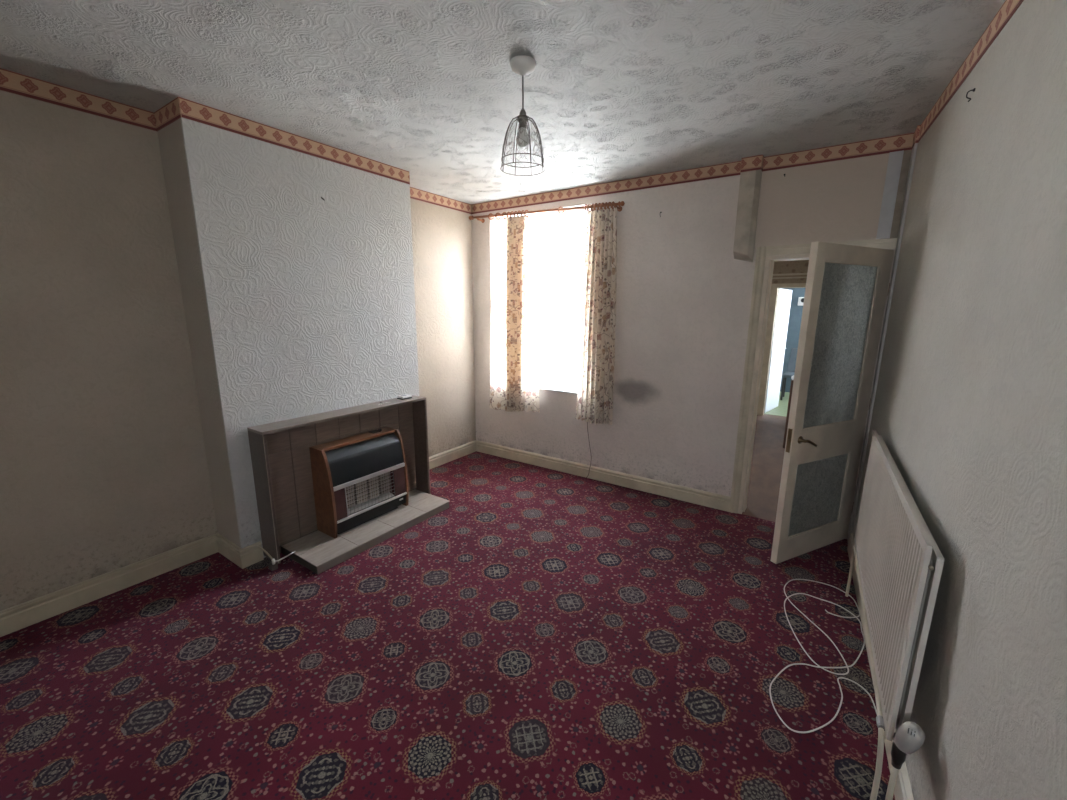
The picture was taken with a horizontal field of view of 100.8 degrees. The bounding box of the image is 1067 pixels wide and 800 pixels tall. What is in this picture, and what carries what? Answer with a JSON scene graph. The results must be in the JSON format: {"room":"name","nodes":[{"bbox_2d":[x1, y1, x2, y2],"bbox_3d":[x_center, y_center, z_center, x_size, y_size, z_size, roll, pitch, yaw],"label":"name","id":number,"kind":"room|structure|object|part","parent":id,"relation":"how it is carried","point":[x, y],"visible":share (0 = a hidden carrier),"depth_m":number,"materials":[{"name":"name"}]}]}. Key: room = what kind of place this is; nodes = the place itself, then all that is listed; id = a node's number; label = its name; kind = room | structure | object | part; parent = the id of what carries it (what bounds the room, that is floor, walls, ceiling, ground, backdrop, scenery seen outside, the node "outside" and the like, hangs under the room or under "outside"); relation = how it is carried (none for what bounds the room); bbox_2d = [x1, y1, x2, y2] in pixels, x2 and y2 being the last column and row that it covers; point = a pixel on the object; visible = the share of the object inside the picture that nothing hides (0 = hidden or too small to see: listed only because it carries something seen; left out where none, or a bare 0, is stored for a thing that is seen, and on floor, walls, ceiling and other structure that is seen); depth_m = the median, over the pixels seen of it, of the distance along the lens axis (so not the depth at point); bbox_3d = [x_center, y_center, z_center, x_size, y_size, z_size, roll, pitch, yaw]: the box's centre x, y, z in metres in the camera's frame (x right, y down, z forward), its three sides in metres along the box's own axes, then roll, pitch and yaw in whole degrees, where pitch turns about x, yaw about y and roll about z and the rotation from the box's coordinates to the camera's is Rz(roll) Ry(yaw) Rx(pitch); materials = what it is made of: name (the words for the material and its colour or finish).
{"room":"living room","nodes":[
{"label":"living room","id":0,"kind":"room"},
{"bbox_2d":[0,90,475,610],"bbox_3d":[-2.052,-0.332,2.922,0.140,2.661,4.800,8,14,33],"label":"wall","id":1,"kind":"structure","parent":0,"point":[104,466],"depth_m":2.38,"materials":[{"name":"beige paint"}]},
{"bbox_2d":[0,535,217,636],"bbox_3d":[-2.722,1.134,2.077,0.020,0.125,2.193,8,14,33],"label":"baseboard","id":2,"kind":"structure","parent":1,"relation":"attached to","point":[13,620],"depth_m":2.48,"materials":[{"name":"beige paint"}]},
{"bbox_2d":[0,68,470,213],"bbox_3d":[-1.840,-1.558,2.529,0.348,0.094,4.800,8,14,33],"label":"wallpaper border","id":3,"kind":"object","parent":1,"relation":"attached to","point":[10,81],"visible":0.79,"depth_m":2.40,"materials":[{"name":"paper"}]},
{"bbox_2d":[429,440,475,469],"bbox_3d":[-0.965,0.615,4.636,0.020,0.125,1.112,8,14,33],"label":"baseboard","id":4,"kind":"structure","parent":1,"relation":"attached to","point":[436,460],"depth_m":4.75,"materials":[{"name":"beige paint"}]},
{"bbox_2d":[157,117,418,557],"bbox_3d":[-1.548,-0.392,3.229,0.344,2.661,1.495,8,14,33],"label":"wall","id":5,"kind":"structure","parent":0,"point":[296,270],"depth_m":2.79,"materials":[{"name":"paint"}]},
{"bbox_2d":[216,534,241,567],"bbox_3d":[-1.980,0.975,2.871,0.344,0.125,0.020,8,14,33],"label":"baseboard","id":6,"kind":"structure","parent":5,"relation":"attached to","point":[224,549],"depth_m":2.86,"materials":[{"name":"beige paint"}]},
{"bbox_2d":[239,541,263,568],"bbox_3d":[-1.799,0.987,2.816,0.020,0.125,0.127,8,14,33],"label":"baseboard","id":7,"kind":"structure","parent":5,"relation":"attached to","point":[252,555],"depth_m":2.81,"materials":[{"name":"beige paint"}]},
{"bbox_2d":[247,395,429,563],"bbox_3d":[-1.327,0.507,3.274,0.188,0.886,1.285,8,14,33],"label":"fireplace surround","id":8,"kind":"object","parent":5,"relation":"attached to","point":[279,450],"visible":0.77,"depth_m":3.00,"materials":[{"name":"wood"}]},
{"bbox_2d":[247,395,425,434],"bbox_3d":[-1.325,0.083,3.187,0.185,0.018,1.285,8,14,33],"label":"mantel shelf","id":9,"kind":"object","parent":8,"relation":"attached to","point":[268,428],"depth_m":3.00,"materials":[{"name":"beige wood"}]},
{"bbox_3d":[-1.378,0.481,3.304,0.008,0.811,1.243,8,14,33],"label":"tile panel","id":10,"kind":"part","parent":8,"relation":"part of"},
{"bbox_2d":[397,394,411,399],"bbox_3d":[-1.054,-0.027,3.609,0.070,0.028,0.100,8,14,33],"label":"box","id":11,"kind":"object","parent":8,"relation":"on","point":[406,396],"visible":1,"depth_m":3.58,"materials":[{"name":"white plastic"}]},
{"bbox_2d":[0,392,894,799],"bbox_3d":[2.011,0.763,4.628,5.400,0.120,11.850,8,14,33],"label":"floor","id":12,"kind":"structure","parent":0,"point":[545,633],"depth_m":2.02,"materials":[{"name":"carpet"}]},
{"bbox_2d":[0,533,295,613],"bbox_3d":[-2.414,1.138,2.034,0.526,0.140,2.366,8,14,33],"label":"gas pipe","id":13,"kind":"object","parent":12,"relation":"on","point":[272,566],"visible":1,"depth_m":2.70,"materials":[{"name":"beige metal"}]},
{"bbox_2d":[281,489,449,573],"bbox_3d":[-1.180,0.927,3.299,0.428,0.055,1.160,8,14,33],"label":"hearth","id":14,"kind":"object","parent":12,"relation":"on","point":[317,551],"visible":0.77,"depth_m":3.07,"materials":[{"name":"tile"}]},
{"bbox_2d":[309,427,408,537],"bbox_3d":[-1.263,0.580,3.279,0.229,0.630,0.640,8,14,33],"label":"fire","id":15,"kind":"object","parent":14,"relation":"on","point":[361,478],"visible":1,"depth_m":3.17,"materials":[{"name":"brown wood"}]},
{"bbox_3d":[-1.437,0.636,3.029,0.226,0.618,0.020,8,14,33],"label":"panel","id":16,"kind":"part","parent":15,"relation":"part of","materials":[{"name":"brown wood"}]},
{"bbox_3d":[-1.384,0.707,3.071,0.152,0.215,0.085,8,14,33],"label":"cheek panel","id":17,"kind":"part","parent":15,"relation":"part of","materials":[{"name":"metal"}]},
{"bbox_3d":[-1.303,0.285,3.247,0.128,0.018,0.600,8,14,33],"label":"panel","id":18,"kind":"part","parent":15,"relation":"part of","materials":[{"name":"brown wood"}]},
{"bbox_3d":[-1.181,0.554,3.217,0.014,0.029,0.600,8,14,33],"label":"trim","id":19,"kind":"part","parent":15,"relation":"part of","materials":[{"name":"silver metal"}]},
{"bbox_2d":[347,472,394,512],"bbox_3d":[-1.190,0.672,3.235,0.011,0.210,0.412,8,14,33],"label":"grille","id":20,"kind":"object","parent":15,"relation":"attached to","point":[392,479],"depth_m":3.25,"materials":[{"name":"metal"}]},
{"bbox_3d":[-1.177,0.788,3.262,0.017,0.017,0.600,8,14,33],"label":"trim","id":21,"kind":"part","parent":15,"relation":"part of","materials":[{"name":"silver metal"}]},
{"bbox_3d":[-1.213,0.238,3.406,0.060,0.011,0.096,8,14,33],"label":"control knob","id":22,"kind":"part","parent":15,"relation":"part of","materials":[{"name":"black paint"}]},
{"bbox_3d":[-1.091,0.533,3.533,0.226,0.618,0.020,8,14,33],"label":"panel","id":23,"kind":"part","parent":15,"relation":"part of","materials":[{"name":"brown wood"}]},
{"bbox_3d":[-1.102,0.624,3.482,0.152,0.215,0.105,8,14,33],"label":"cheek panel","id":24,"kind":"part","parent":15,"relation":"part of","materials":[{"name":"metal"}]},
{"bbox_2d":[783,375,793,447],"bbox_3d":[3.020,0.142,5.193,0.068,0.880,0.068,8,14,33],"label":"newel post","id":25,"kind":"object","parent":12,"relation":"on","point":[792,377],"visible":0.4,"depth_m":5.17,"materials":[{"name":"brown wood"}]},
{"bbox_2d":[780,348,797,399],"bbox_3d":[4.848,-0.466,8.087,0.440,0.920,0.548,8,14,33],"label":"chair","id":26,"kind":"object","parent":12,"relation":"on","point":[790,372],"visible":0.38,"depth_m":8.25,"materials":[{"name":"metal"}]},
{"bbox_3d":[4.538,-0.203,8.041,0.032,0.420,0.032,8,14,33],"label":"leg","id":27,"kind":"part","parent":26,"relation":"part of","materials":[{"name":"metal"}]},
{"bbox_3d":[4.756,-0.267,8.358,0.032,0.420,0.032,8,14,33],"label":"leg","id":28,"kind":"part","parent":26,"relation":"part of","materials":[{"name":"metal"}]},
{"bbox_3d":[4.821,-0.448,8.049,0.440,0.060,0.450,8,14,33],"label":"seat","id":29,"kind":"part","parent":26,"relation":"part of","materials":[{"name":"grey"}]},
{"bbox_3d":[4.970,-0.737,8.214,0.398,0.440,0.116,8,14,33],"label":"backrest","id":30,"kind":"part","parent":26,"relation":"part of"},
{"bbox_2d":[769,579,876,732],"bbox_3d":[1.418,1.201,2.168,0.402,0.012,1.202,8,14,33],"label":"cable","id":31,"kind":"object","parent":12,"relation":"on","point":[817,666],"visible":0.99,"depth_m":2.05,"materials":[{"name":"white plastic"}]},
{"bbox_2d":[0,0,1005,203],"bbox_3d":[-0.317,-1.466,1.655,4.250,0.100,5.150,8,14,33],"label":"ceiling","id":32,"kind":"structure","parent":0,"point":[616,90],"depth_m":1.98,"materials":[{"name":"paint"}]},
{"bbox_2d":[500,55,544,175],"bbox_3d":[-0.047,-1.257,1.961,0.203,0.431,0.203,8,14,33],"label":"pendant light","id":33,"kind":"object","parent":32,"relation":"hanging from","point":[523,65],"visible":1,"depth_m":1.94,"materials":[{"name":"white metal"}]},
{"bbox_3d":[-0.048,-1.150,1.983,0.203,0.214,0.203,8,14,33],"label":"lamp shade","id":34,"kind":"part","parent":33,"relation":"part of","materials":[{"name":"metal"}]},
{"bbox_3d":[-0.046,-1.347,1.942,0.007,0.156,0.007,3,12,11],"label":"cord","id":35,"kind":"part","parent":33,"relation":"part of","materials":[{"name":"white plastic"}]},
{"bbox_3d":[-0.048,-1.174,1.978,0.062,0.081,0.062,8,14,33],"label":"bulb","id":36,"kind":"part","parent":33,"relation":"part of","materials":[{"name":"clear glass"}]},
{"bbox_2d":[471,135,903,538],"bbox_3d":[0.810,-0.528,3.968,3.700,2.661,0.160,8,14,33],"label":"wall","id":37,"kind":"structure","parent":0,"point":[683,298],"depth_m":3.61,"materials":[{"name":"paint"}]},
{"bbox_2d":[497,208,590,393],"bbox_3d":[0.066,-0.957,4.378,1.135,1.694,0.162,8,14,33],"label":"window","id":38,"kind":"structure","parent":37,"relation":"in","point":[558,241],"depth_m":4.32,"materials":[{"name":"glass"}]},
{"bbox_3d":[0.048,-0.131,4.533,1.135,0.014,0.122,8,14,33],"label":"sill","id":39,"kind":"part","parent":38,"relation":"part of","materials":[{"name":"white paint"}]},
{"bbox_3d":[0.100,-0.971,4.427,1.065,1.650,0.004,8,14,33],"label":"pane","id":40,"kind":"part","parent":38,"relation":"part of","materials":[{"name":"clear glass"}]},
{"bbox_2d":[469,201,624,222],"bbox_3d":[0.061,-1.721,4.072,1.680,0.116,0.109,8,14,33],"label":"pole","id":41,"kind":"object","parent":37,"relation":"attached to","point":[619,203],"visible":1,"depth_m":3.97,"materials":[{"name":"brown wood"}]},
{"bbox_2d":[490,215,539,412],"bbox_3d":[-0.200,-0.804,4.412,0.654,1.918,0.070,7,13,28],"label":"curtain","id":42,"kind":"object","parent":41,"relation":"hanging from","point":[514,380],"visible":1,"depth_m":4.40,"materials":[{"name":"white fabric"}]},
{"bbox_2d":[575,207,616,424],"bbox_3d":[0.564,-0.692,3.912,0.380,1.861,0.069,8,14,33],"label":"curtain","id":43,"kind":"object","parent":41,"relation":"hanging from","point":[596,359],"visible":1,"depth_m":3.89,"materials":[{"name":"beige fabric"}]},
{"bbox_2d":[581,422,591,477],"bbox_3d":[0.516,0.366,4.224,0.092,0.800,0.041,2,12,7],"label":"cable","id":44,"kind":"object","parent":37,"relation":"attached to","point":[587,422],"visible":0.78,"depth_m":4.23,"materials":[{"name":"white plastic"}]},
{"bbox_2d":[476,440,730,511],"bbox_3d":[0.466,0.687,4.339,2.735,0.125,0.020,8,14,33],"label":"baseboard","id":45,"kind":"structure","parent":37,"relation":"attached to","point":[700,497],"depth_m":4.14,"materials":[{"name":"beige paint"}]},
{"bbox_2d":[471,125,920,213],"bbox_3d":[0.788,-1.753,3.557,3.541,0.094,0.128,8,14,33],"label":"wallpaper border","id":46,"kind":"object","parent":37,"relation":"attached to","point":[884,145],"visible":0.96,"depth_m":3.23,"materials":[{"name":"paper"}]},
{"bbox_2d":[733,170,761,261],"bbox_3d":[1.535,-1.355,3.167,0.130,0.705,0.060,8,14,33],"label":"boxing","id":47,"kind":"structure","parent":37,"relation":"attached to","point":[750,181],"depth_m":3.15,"materials":[{"name":"beige paint"}]},
{"bbox_2d":[729,238,896,513],"bbox_3d":[1.983,-0.063,3.249,0.791,2.058,0.192,8,14,33],"label":"door frame","id":48,"kind":"structure","parent":37,"relation":"attached to","point":[762,252],"depth_m":3.32,"materials":[{"name":"beige paint"}]},
{"bbox_2d":[771,241,893,563],"bbox_3d":[1.915,0.057,2.812,0.792,1.976,0.149,-4,13,-22],"label":"door","id":49,"kind":"structure","parent":48,"relation":"attached to","point":[846,290],"depth_m":2.79,"materials":[{"name":"beige paint"}]},
{"bbox_3d":[1.681,0.256,2.704,0.123,0.067,0.053,-5,13,-25],"label":"handle","id":50,"kind":"part","parent":49,"relation":"part of","materials":[{"name":"gold metal"}]},
{"bbox_3d":[1.881,0.620,2.935,0.569,0.513,0.006,-5,13,-26],"label":"glass panel","id":51,"kind":"part","parent":49,"relation":"part of","materials":[{"name":"grey glass"}]},
{"bbox_3d":[1.888,-0.329,2.737,0.569,0.996,0.006,-5,13,-26],"label":"glass panel","id":52,"kind":"part","parent":49,"relation":"part of","materials":[{"name":"grey glass"}]},
{"bbox_2d":[876,150,903,238],"bbox_3d":[2.215,-1.269,2.746,0.068,0.504,0.012,8,14,33],"label":"batten","id":53,"kind":"object","parent":37,"relation":"attached to","point":[895,158],"visible":1,"depth_m":2.74,"materials":[{"name":"grey paint"}]},
{"bbox_2d":[890,150,911,238],"bbox_3d":[2.262,-1.262,2.720,0.038,0.506,0.004,8,14,33],"label":"strip","id":54,"kind":"object","parent":37,"relation":"attached to","point":[907,153],"visible":1,"depth_m":2.72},
{"bbox_2d":[763,260,808,414],"bbox_3d":[3.880,-1.033,6.529,2.000,2.650,0.120,8,14,33],"label":"wall","id":55,"kind":"structure","parent":0,"point":[796,266],"depth_m":6.41,"materials":[{"name":"paint"}]},
{"bbox_2d":[764,289,791,412],"bbox_3d":[3.935,-0.783,7.076,0.077,1.920,0.720,11,16,42],"label":"door","id":56,"kind":"structure","parent":55,"relation":"in","point":[784,296],"depth_m":7.04,"materials":[{"name":"white paint"}]},
{"bbox_2d":[757,273,806,414],"bbox_3d":[3.840,-0.769,6.524,1.800,2.135,0.020,8,14,33],"label":"door frame","id":57,"kind":"structure","parent":55,"relation":"attached to","point":[774,288],"depth_m":6.65,"materials":[{"name":"beige paint"}]},
{"bbox_2d":[779,288,804,391],"bbox_3d":[5.892,-1.231,8.169,3.300,2.400,0.100,8,14,33],"label":"wall","id":58,"kind":"structure","parent":0,"point":[795,315],"depth_m":8.62,"materials":[{"name":"paint"}]},
{"bbox_2d":[798,297,803,305],"bbox_3d":[5.152,-1.885,8.441,0.160,0.160,0.068,8,14,33],"label":"fan","id":59,"kind":"object","parent":58,"relation":"attached to","point":[800,299],"visible":0.52,"depth_m":8.44,"materials":[{"name":"white plastic"}]},
{"bbox_2d":[853,0,1066,799],"bbox_3d":[1.171,0.112,0.897,0.477,2.661,4.960,8,14,33],"label":"wall","id":60,"kind":"structure","parent":0,"point":[970,407],"depth_m":1.16,"materials":[{"name":"paint"}]},
{"bbox_2d":[847,533,913,799],"bbox_3d":[0.991,1.368,1.078,0.020,0.125,4.647,7,14,30],"label":"baseboard","id":61,"kind":"structure","parent":60,"relation":"attached to","point":[903,791],"depth_m":1.62,"materials":[{"name":"beige paint"}]},
{"bbox_2d":[847,143,917,540],"bbox_3d":[2.243,-0.287,2.857,0.013,2.660,0.125,8,14,33],"label":"boxing","id":62,"kind":"structure","parent":60,"relation":"attached to","point":[914,150],"depth_m":2.79,"materials":[{"name":"grey paint"}]},
{"bbox_2d":[845,429,944,799],"bbox_3d":[1.449,0.771,1.831,0.096,0.985,1.523,8,14,32],"label":"radiator","id":63,"kind":"object","parent":60,"relation":"attached to","point":[899,562],"visible":1,"depth_m":1.44,"materials":[{"name":"metal"}]},
{"bbox_3d":[1.454,0.592,1.855,0.014,0.645,1.418,8,14,31],"label":"panel","id":64,"kind":"part","parent":63,"relation":"part of","materials":[{"name":"metal"}]},
{"bbox_3d":[1.476,0.605,1.843,0.016,0.605,1.418,8,14,31],"label":"panel","id":65,"kind":"part","parent":63,"relation":"part of","materials":[{"name":"metal"}]},
{"bbox_2d":[918,0,1023,142],"bbox_3d":[1.048,-1.128,0.555,0.003,0.094,4.686,7,13,29],"label":"wallpaper border","id":66,"kind":"object","parent":60,"relation":"attached to","point":[1009,7],"visible":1,"depth_m":1.77,"materials":[{"name":"paper"}]},
{"bbox_2d":[966,88,975,101],"bbox_3d":[1.700,-1.186,1.720,0.024,0.046,0.012,8,14,33],"label":"hook","id":67,"kind":"object","parent":60,"relation":"attached to","point":[973,90],"visible":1,"depth_m":1.72,"materials":[{"name":"black paint"}]}
]}

